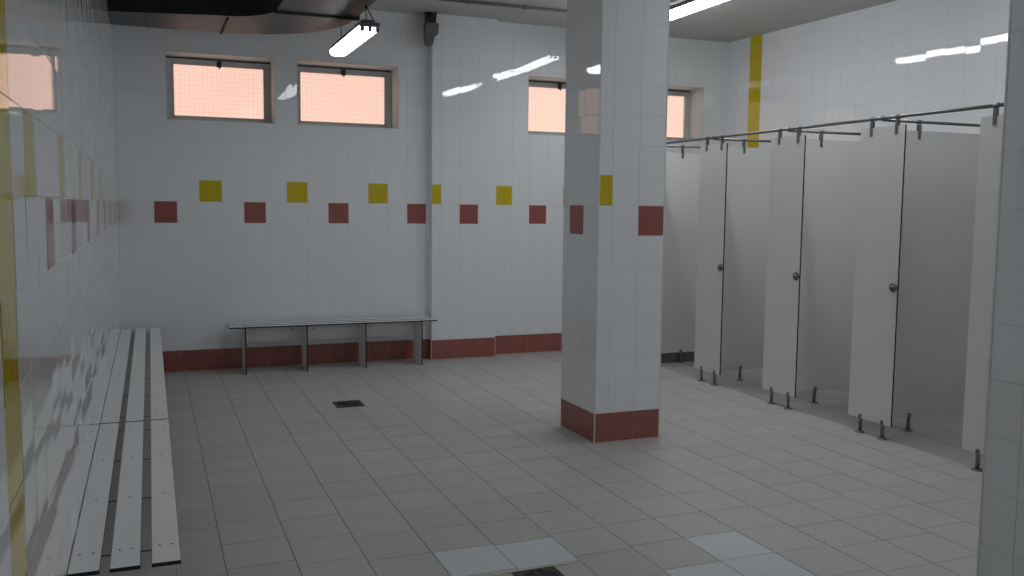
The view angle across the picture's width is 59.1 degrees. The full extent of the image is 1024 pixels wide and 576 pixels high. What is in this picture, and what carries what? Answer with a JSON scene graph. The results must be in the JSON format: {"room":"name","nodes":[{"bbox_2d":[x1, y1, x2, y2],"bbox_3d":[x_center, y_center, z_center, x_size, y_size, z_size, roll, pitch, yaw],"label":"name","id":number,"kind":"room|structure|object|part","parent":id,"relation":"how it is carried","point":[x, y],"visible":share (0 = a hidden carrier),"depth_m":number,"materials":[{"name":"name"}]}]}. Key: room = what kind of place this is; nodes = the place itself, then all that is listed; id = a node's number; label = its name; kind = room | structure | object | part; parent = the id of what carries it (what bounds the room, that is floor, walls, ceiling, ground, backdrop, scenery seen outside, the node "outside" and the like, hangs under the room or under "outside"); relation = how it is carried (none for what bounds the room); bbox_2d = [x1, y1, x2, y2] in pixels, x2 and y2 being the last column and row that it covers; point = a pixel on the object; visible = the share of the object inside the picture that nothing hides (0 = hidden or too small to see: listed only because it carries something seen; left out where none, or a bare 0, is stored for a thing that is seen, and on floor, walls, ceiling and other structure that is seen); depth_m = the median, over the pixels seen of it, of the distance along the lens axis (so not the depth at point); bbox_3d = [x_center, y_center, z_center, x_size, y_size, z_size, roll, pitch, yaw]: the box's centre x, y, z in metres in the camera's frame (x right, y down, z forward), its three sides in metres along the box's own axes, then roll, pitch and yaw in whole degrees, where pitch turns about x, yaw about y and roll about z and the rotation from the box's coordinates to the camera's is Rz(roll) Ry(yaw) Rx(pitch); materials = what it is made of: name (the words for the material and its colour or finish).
{"room":"changing room","nodes":[
{"label":"changing room","id":0,"kind":"room"},
{"bbox_2d":[0,0,121,575],"bbox_3d":[-1.702,-0.474,3.255,0.204,3.500,11.000,-1,6,-22],"label":"wall","id":1,"kind":"structure","parent":0,"point":[60,296],"depth_m":2.60,"materials":[{"name":"tile"}]},
{"bbox_2d":[113,9,728,350],"bbox_3d":[-0.561,-1.032,9.533,7.005,3.500,0.463,-1,6,-22],"label":"wall","id":2,"kind":"structure","parent":0,"point":[451,213],"depth_m":9.03,"materials":[{"name":"tile"}]},
{"bbox_2d":[166,56,270,122],"bbox_3d":[-2.821,-1.896,8.711,0.962,0.608,0.092,-1,6,-22],"label":"window","id":3,"kind":"structure","parent":2,"relation":"in","point":[197,88],"depth_m":8.72,"materials":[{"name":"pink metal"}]},
{"bbox_2d":[297,65,390,127],"bbox_3d":[-1.712,-1.924,9.154,0.992,0.608,0.092,-1,6,-22],"label":"window","id":4,"kind":"structure","parent":2,"relation":"in","point":[330,96],"depth_m":9.17,"materials":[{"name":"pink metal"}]},
{"bbox_2d":[163,333,561,371],"bbox_3d":[-0.543,0.628,9.499,6.535,0.200,0.106,-1,6,-22],"label":"baseboard","id":5,"kind":"structure","parent":2,"relation":"attached to","point":[268,356],"depth_m":9.12,"materials":[{"name":"red tile"}]},
{"bbox_2d":[424,11,438,46],"bbox_3d":[-0.802,-2.578,8.987,0.135,0.332,0.090,-1,6,-22],"label":"junction box","id":6,"kind":"object","parent":2,"relation":"attached to","point":[431,28],"visible":1,"depth_m":8.96,"materials":[{"name":"grey plastic"}]},
{"bbox_2d":[528,80,565,135],"bbox_3d":[0.519,-1.981,10.045,0.967,0.608,0.092,-1,6,-22],"label":"window","id":7,"kind":"structure","parent":2,"relation":"in","point":[547,99],"depth_m":10.00,"materials":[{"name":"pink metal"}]},
{"bbox_2d":[667,89,689,139],"bbox_3d":[1.635,-2.010,10.491,0.982,0.608,0.092,-1,6,-22],"label":"window","id":8,"kind":"structure","parent":2,"relation":"in","point":[678,100],"depth_m":10.63,"materials":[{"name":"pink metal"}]},
{"bbox_3d":[1.628,-2.005,10.510,0.846,0.486,0.008,-1,6,-22],"label":"pane","id":9,"kind":"part","parent":8,"relation":"part of","materials":[{"name":"pink glass"}]},
{"bbox_2d":[666,102,1003,143],"bbox_3d":[2.028,-1.290,7.508,0.064,0.064,5.357,-1,6,-22],"label":"rail","id":10,"kind":"object","parent":2,"relation":"attached to","point":[994,105],"visible":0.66,"depth_m":6.42,"materials":[{"name":"metal"}]},
{"bbox_2d":[164,351,982,575],"bbox_3d":[1.720,1.248,4.702,7.652,0.120,11.489,-1,6,-22],"label":"floor","id":11,"kind":"structure","parent":0,"point":[468,466],"depth_m":5.26,"materials":[{"name":"tile"}]},
{"bbox_2d":[67,419,180,575],"bbox_3d":[-1.591,1.009,3.790,0.330,0.451,2.030,-1,6,-22],"label":"slatted bench","id":12,"kind":"object","parent":11,"relation":"on","point":[128,522],"visible":1,"depth_m":3.48,"materials":[{"name":"white laminate"}]},
{"bbox_3d":[-1.489,1.040,3.534,0.306,0.437,0.013,-1,6,-22],"label":"leg","id":13,"kind":"part","parent":12,"relation":"part of","materials":[{"name":"white laminate"}]},
{"bbox_3d":[-1.704,0.990,4.069,0.306,0.437,0.013,-1,6,-22],"label":"leg","id":14,"kind":"part","parent":12,"relation":"part of","materials":[{"name":"white laminate"}]},
{"bbox_3d":[-1.912,0.940,4.588,0.306,0.437,0.013,-1,6,-22],"label":"leg","id":15,"kind":"part","parent":12,"relation":"part of","materials":[{"name":"white laminate"}]},
{"bbox_3d":[-1.274,1.091,2.998,0.306,0.437,0.013,-1,6,-22],"label":"leg","id":16,"kind":"part","parent":12,"relation":"part of","materials":[{"name":"white laminate"}]},
{"bbox_2d":[100,328,168,431],"bbox_3d":[-2.669,0.754,6.471,0.330,0.451,3.740,-1,6,-22],"label":"slatted bench","id":17,"kind":"object","parent":11,"relation":"on","point":[136,391],"visible":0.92,"depth_m":5.80,"materials":[{"name":"white laminate"}]},
{"bbox_3d":[-2.030,0.912,4.882,0.306,0.437,0.013,-1,6,-22],"label":"leg","id":18,"kind":"part","parent":17,"relation":"part of","materials":[{"name":"white laminate"}]},
{"bbox_3d":[-2.243,0.862,5.412,0.306,0.437,0.013,-1,6,-22],"label":"leg","id":19,"kind":"part","parent":17,"relation":"part of","materials":[{"name":"white laminate"}]},
{"bbox_3d":[-2.456,0.811,5.942,0.306,0.437,0.013,-1,6,-22],"label":"leg","id":20,"kind":"part","parent":17,"relation":"part of","materials":[{"name":"white laminate"}]},
{"bbox_3d":[-2.669,0.761,6.472,0.306,0.437,0.013,-1,6,-22],"label":"leg","id":21,"kind":"part","parent":17,"relation":"part of","materials":[{"name":"white laminate"}]},
{"bbox_3d":[-2.882,0.711,7.002,0.306,0.437,0.013,-1,6,-22],"label":"leg","id":22,"kind":"part","parent":17,"relation":"part of","materials":[{"name":"white laminate"}]},
{"bbox_3d":[-3.095,0.660,7.532,0.306,0.437,0.013,-1,6,-22],"label":"leg","id":23,"kind":"part","parent":17,"relation":"part of","materials":[{"name":"grey metal"}]},
{"bbox_3d":[-3.308,0.610,8.062,0.306,0.437,0.013,-1,6,-22],"label":"leg","id":24,"kind":"part","parent":17,"relation":"part of","materials":[{"name":"grey metal"}]},
{"bbox_2d":[226,316,436,374],"bbox_3d":[-1.732,0.551,8.817,1.990,0.451,0.330,-1,6,-22],"label":"slatted bench","id":25,"kind":"object","parent":11,"relation":"on","point":[362,328],"visible":1,"depth_m":8.85,"materials":[{"name":"white laminate"}]},
{"bbox_3d":[-2.521,0.578,8.504,0.013,0.437,0.306,-1,6,-22],"label":"leg","id":26,"kind":"part","parent":25,"relation":"part of","materials":[{"name":"white laminate"}]},
{"bbox_3d":[-2.305,0.444,8.712,0.549,0.140,0.016,-1,6,-22],"label":"rail","id":27,"kind":"part","parent":25,"relation":"part of","materials":[{"name":"white laminate"}]},
{"bbox_3d":[-1.999,0.565,8.712,0.013,0.437,0.306,-1,6,-22],"label":"leg","id":28,"kind":"part","parent":25,"relation":"part of","materials":[{"name":"white laminate"}]},
{"bbox_3d":[-1.782,0.431,8.921,0.551,0.140,0.016,-1,6,-22],"label":"rail","id":29,"kind":"part","parent":25,"relation":"part of","materials":[{"name":"white laminate"}]},
{"bbox_3d":[-1.475,0.551,8.921,0.013,0.437,0.306,-1,6,-22],"label":"leg","id":30,"kind":"part","parent":25,"relation":"part of","materials":[{"name":"white laminate"}]},
{"bbox_3d":[-1.258,0.418,9.130,0.551,0.140,0.016,-1,6,-22],"label":"rail","id":31,"kind":"part","parent":25,"relation":"part of","materials":[{"name":"white laminate"}]},
{"bbox_3d":[-0.952,0.538,9.130,0.013,0.437,0.306,-1,6,-22],"label":"leg","id":32,"kind":"part","parent":25,"relation":"part of","materials":[{"name":"white laminate"}]},
{"bbox_2d":[332,400,364,407],"bbox_3d":[-1.306,0.925,7.215,0.220,0.006,0.220,-1,6,-22],"label":"floor drain","id":33,"kind":"object","parent":11,"relation":"on","point":[351,403],"visible":1,"depth_m":7.21,"materials":[{"name":"metal"}]},
{"bbox_2d":[492,562,567,575],"bbox_3d":[0.082,1.236,3.974,0.360,0.004,0.017,-1,6,-22],"label":"strip","id":34,"kind":"object","parent":11,"relation":"on","point":[566,563],"visible":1,"depth_m":3.97,"materials":[{"name":"beige metal"}]},
{"bbox_2d":[512,566,563,575],"bbox_3d":[0.128,1.244,3.872,0.200,0.006,0.200,-1,6,-22],"label":"floor drain","id":35,"kind":"object","parent":11,"relation":"on","point":[550,570],"visible":1,"depth_m":3.93,"materials":[{"name":"metal"}]},
{"bbox_2d":[560,0,669,442],"bbox_3d":[0.707,-0.724,6.283,0.506,3.500,0.537,-1,6,-22],"label":"column","id":36,"kind":"structure","parent":11,"relation":"on","point":[617,51],"depth_m":6.09,"materials":[{"name":"tile"}]},
{"bbox_2d":[661,148,699,362],"bbox_3d":[2.152,-0.338,9.402,1.656,2.199,0.408,-1,6,-22],"label":"divider","id":37,"kind":"object","parent":11,"relation":"on","point":[682,169],"visible":0.14,"depth_m":9.22,"materials":[{"name":"white laminate"}]},
{"bbox_2d":[666,145,699,147],"bbox_3d":[2.183,-1.439,9.306,1.629,0.060,0.060,-1,6,-22],"label":"rail","id":38,"kind":"object","parent":37,"relation":"on","point":[678,146],"visible":0.27,"depth_m":9.11,"materials":[{"name":"metal"}]},
{"bbox_2d":[694,139,770,385],"bbox_3d":[2.553,-0.249,8.468,1.705,2.199,0.408,-1,6,-22],"label":"divider","id":39,"kind":"object","parent":11,"relation":"on","point":[734,182],"visible":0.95,"depth_m":8.26,"materials":[{"name":"white laminate"}]},
{"bbox_3d":[1.793,-0.261,8.162,0.013,2.054,0.408,-1,6,-22],"label":"panel","id":40,"kind":"part","parent":39,"relation":"part of","materials":[{"name":"white laminate"}]},
{"bbox_3d":[1.837,-0.180,8.004,0.026,0.066,0.070,-1,6,-22],"label":"lock knob","id":41,"kind":"part","parent":39,"relation":"part of","materials":[{"name":"metal"}]},
{"bbox_2d":[715,138,770,142],"bbox_3d":[2.585,-1.350,8.372,1.678,0.060,0.060,-1,6,-22],"label":"rail","id":42,"kind":"object","parent":39,"relation":"on","point":[725,139],"visible":0.35,"depth_m":8.17,"materials":[{"name":"metal"}]},
{"bbox_3d":[2.574,-0.273,8.470,1.665,2.038,0.013,-1,6,-22],"label":"panel","id":43,"kind":"part","parent":39,"relation":"part of","materials":[{"name":"white laminate"}]},
{"bbox_2d":[762,130,859,409],"bbox_3d":[2.953,-0.161,7.539,1.754,2.199,0.408,-1,6,-22],"label":"divider","id":44,"kind":"object","parent":11,"relation":"on","point":[813,188],"visible":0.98,"depth_m":7.33,"materials":[{"name":"white laminate"}]},
{"bbox_3d":[2.170,-0.172,7.223,0.013,2.054,0.408,-1,6,-22],"label":"panel","id":45,"kind":"part","parent":44,"relation":"part of","materials":[{"name":"white laminate"}]},
{"bbox_3d":[2.214,-0.091,7.066,0.026,0.066,0.070,-1,6,-22],"label":"lock knob","id":46,"kind":"part","parent":44,"relation":"part of","materials":[{"name":"metal"}]},
{"bbox_2d":[788,130,860,135],"bbox_3d":[2.984,-1.262,7.442,1.726,0.060,0.060,-1,6,-22],"label":"rail","id":47,"kind":"object","parent":44,"relation":"on","point":[802,131],"visible":0.38,"depth_m":7.25,"materials":[{"name":"metal"}]},
{"bbox_3d":[2.973,-0.184,7.541,1.713,2.038,0.013,-1,6,-22],"label":"panel","id":48,"kind":"part","parent":44,"relation":"part of","materials":[{"name":"white laminate"}]},
{"bbox_2d":[848,119,978,439],"bbox_3d":[3.346,-0.073,6.625,1.802,2.199,0.408,-1,6,-22],"label":"divider","id":49,"kind":"object","parent":11,"relation":"on","point":[917,189],"visible":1,"depth_m":6.43,"materials":[{"name":"white laminate"}]},
{"bbox_3d":[2.541,-0.084,6.301,0.013,2.054,0.408,-1,6,-22],"label":"panel","id":50,"kind":"part","parent":49,"relation":"part of","materials":[{"name":"white laminate"}]},
{"bbox_3d":[2.585,-0.003,6.143,0.026,0.066,0.070,-1,6,-22],"label":"lock knob","id":51,"kind":"part","parent":49,"relation":"part of","materials":[{"name":"metal"}]},
{"bbox_2d":[884,119,979,126],"bbox_3d":[3.377,-1.174,6.529,1.774,0.060,0.060,-1,6,-22],"label":"rail","id":52,"kind":"object","parent":49,"relation":"on","point":[888,120],"visible":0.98,"depth_m":6.36,"materials":[{"name":"metal"}]},
{"bbox_3d":[3.366,-0.097,6.627,1.761,2.038,0.013,-1,6,-22],"label":"panel","id":53,"kind":"part","parent":49,"relation":"part of","materials":[{"name":"white laminate"}]},
{"bbox_2d":[962,108,1002,471],"bbox_3d":[3.737,0.014,5.715,1.850,2.199,0.408,-1,6,-22],"label":"divider","id":54,"kind":"object","parent":11,"relation":"on","point":[991,127],"visible":0.38,"depth_m":5.49,"materials":[{"name":"white laminate"}]},
{"bbox_2d":[976,0,1023,575],"bbox_3d":[2.032,-0.410,2.985,0.506,3.500,0.537,-1,6,-22],"label":"column","id":55,"kind":"structure","parent":11,"relation":"on","point":[1001,521],"depth_m":3.13,"materials":[{"name":"tile"}]},
{"bbox_2d":[368,0,896,42],"bbox_3d":[1.653,-2.385,4.508,7.555,0.150,11.160,-1,6,-22],"label":"ceiling","id":56,"kind":"structure","parent":0,"point":[728,21],"depth_m":8.91,"materials":[{"name":"paint"}]},
{"bbox_2d":[108,0,375,33],"bbox_3d":[-1.960,-2.302,6.548,1.846,0.458,2.802,-1,6,-22],"label":"air duct","id":57,"kind":"object","parent":56,"relation":"attached to","point":[219,16],"visible":1,"depth_m":7.12,"materials":[{"name":"black metal"}]},
{"bbox_2d":[329,5,379,56],"bbox_3d":[-1.265,-2.255,7.156,0.152,0.650,1.248,-1,6,-22],"label":"strip light","id":58,"kind":"object","parent":56,"relation":"hanging from","point":[364,29],"visible":1,"depth_m":6.93,"materials":[{"name":"white plastic"}]},
{"bbox_2d":[330,26,376,56],"bbox_3d":[-1.268,-1.956,7.183,0.144,0.050,1.180,-1,6,-22],"label":"diffuser","id":59,"kind":"object","parent":58,"relation":"attached to","point":[355,37],"depth_m":7.06,"materials":[{"name":"white plastic"}]},
{"bbox_2d":[438,0,566,12],"bbox_3d":[-0.077,-2.678,8.561,2.850,0.036,0.040,-1,6,-22],"label":"conduit","id":60,"kind":"object","parent":56,"relation":"attached to","point":[525,7],"visible":0.62,"depth_m":8.56,"materials":[{"name":"grey metal"}]},
{"bbox_2d":[670,0,727,19],"bbox_3d":[1.493,-2.535,8.075,0.152,0.200,2.108,-1,6,-22],"label":"strip light","id":61,"kind":"object","parent":56,"relation":"hanging from","point":[683,8],"visible":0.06,"depth_m":7.84,"materials":[{"name":"white plastic"}]},
{"bbox_2d":[726,0,1009,147],"bbox_3d":[4.750,-0.635,5.785,0.334,3.500,11.100,-2,6,-24],"label":"wall","id":62,"kind":"structure","parent":0,"point":[901,57],"depth_m":8.52,"materials":[{"name":"tile"}]}
]}

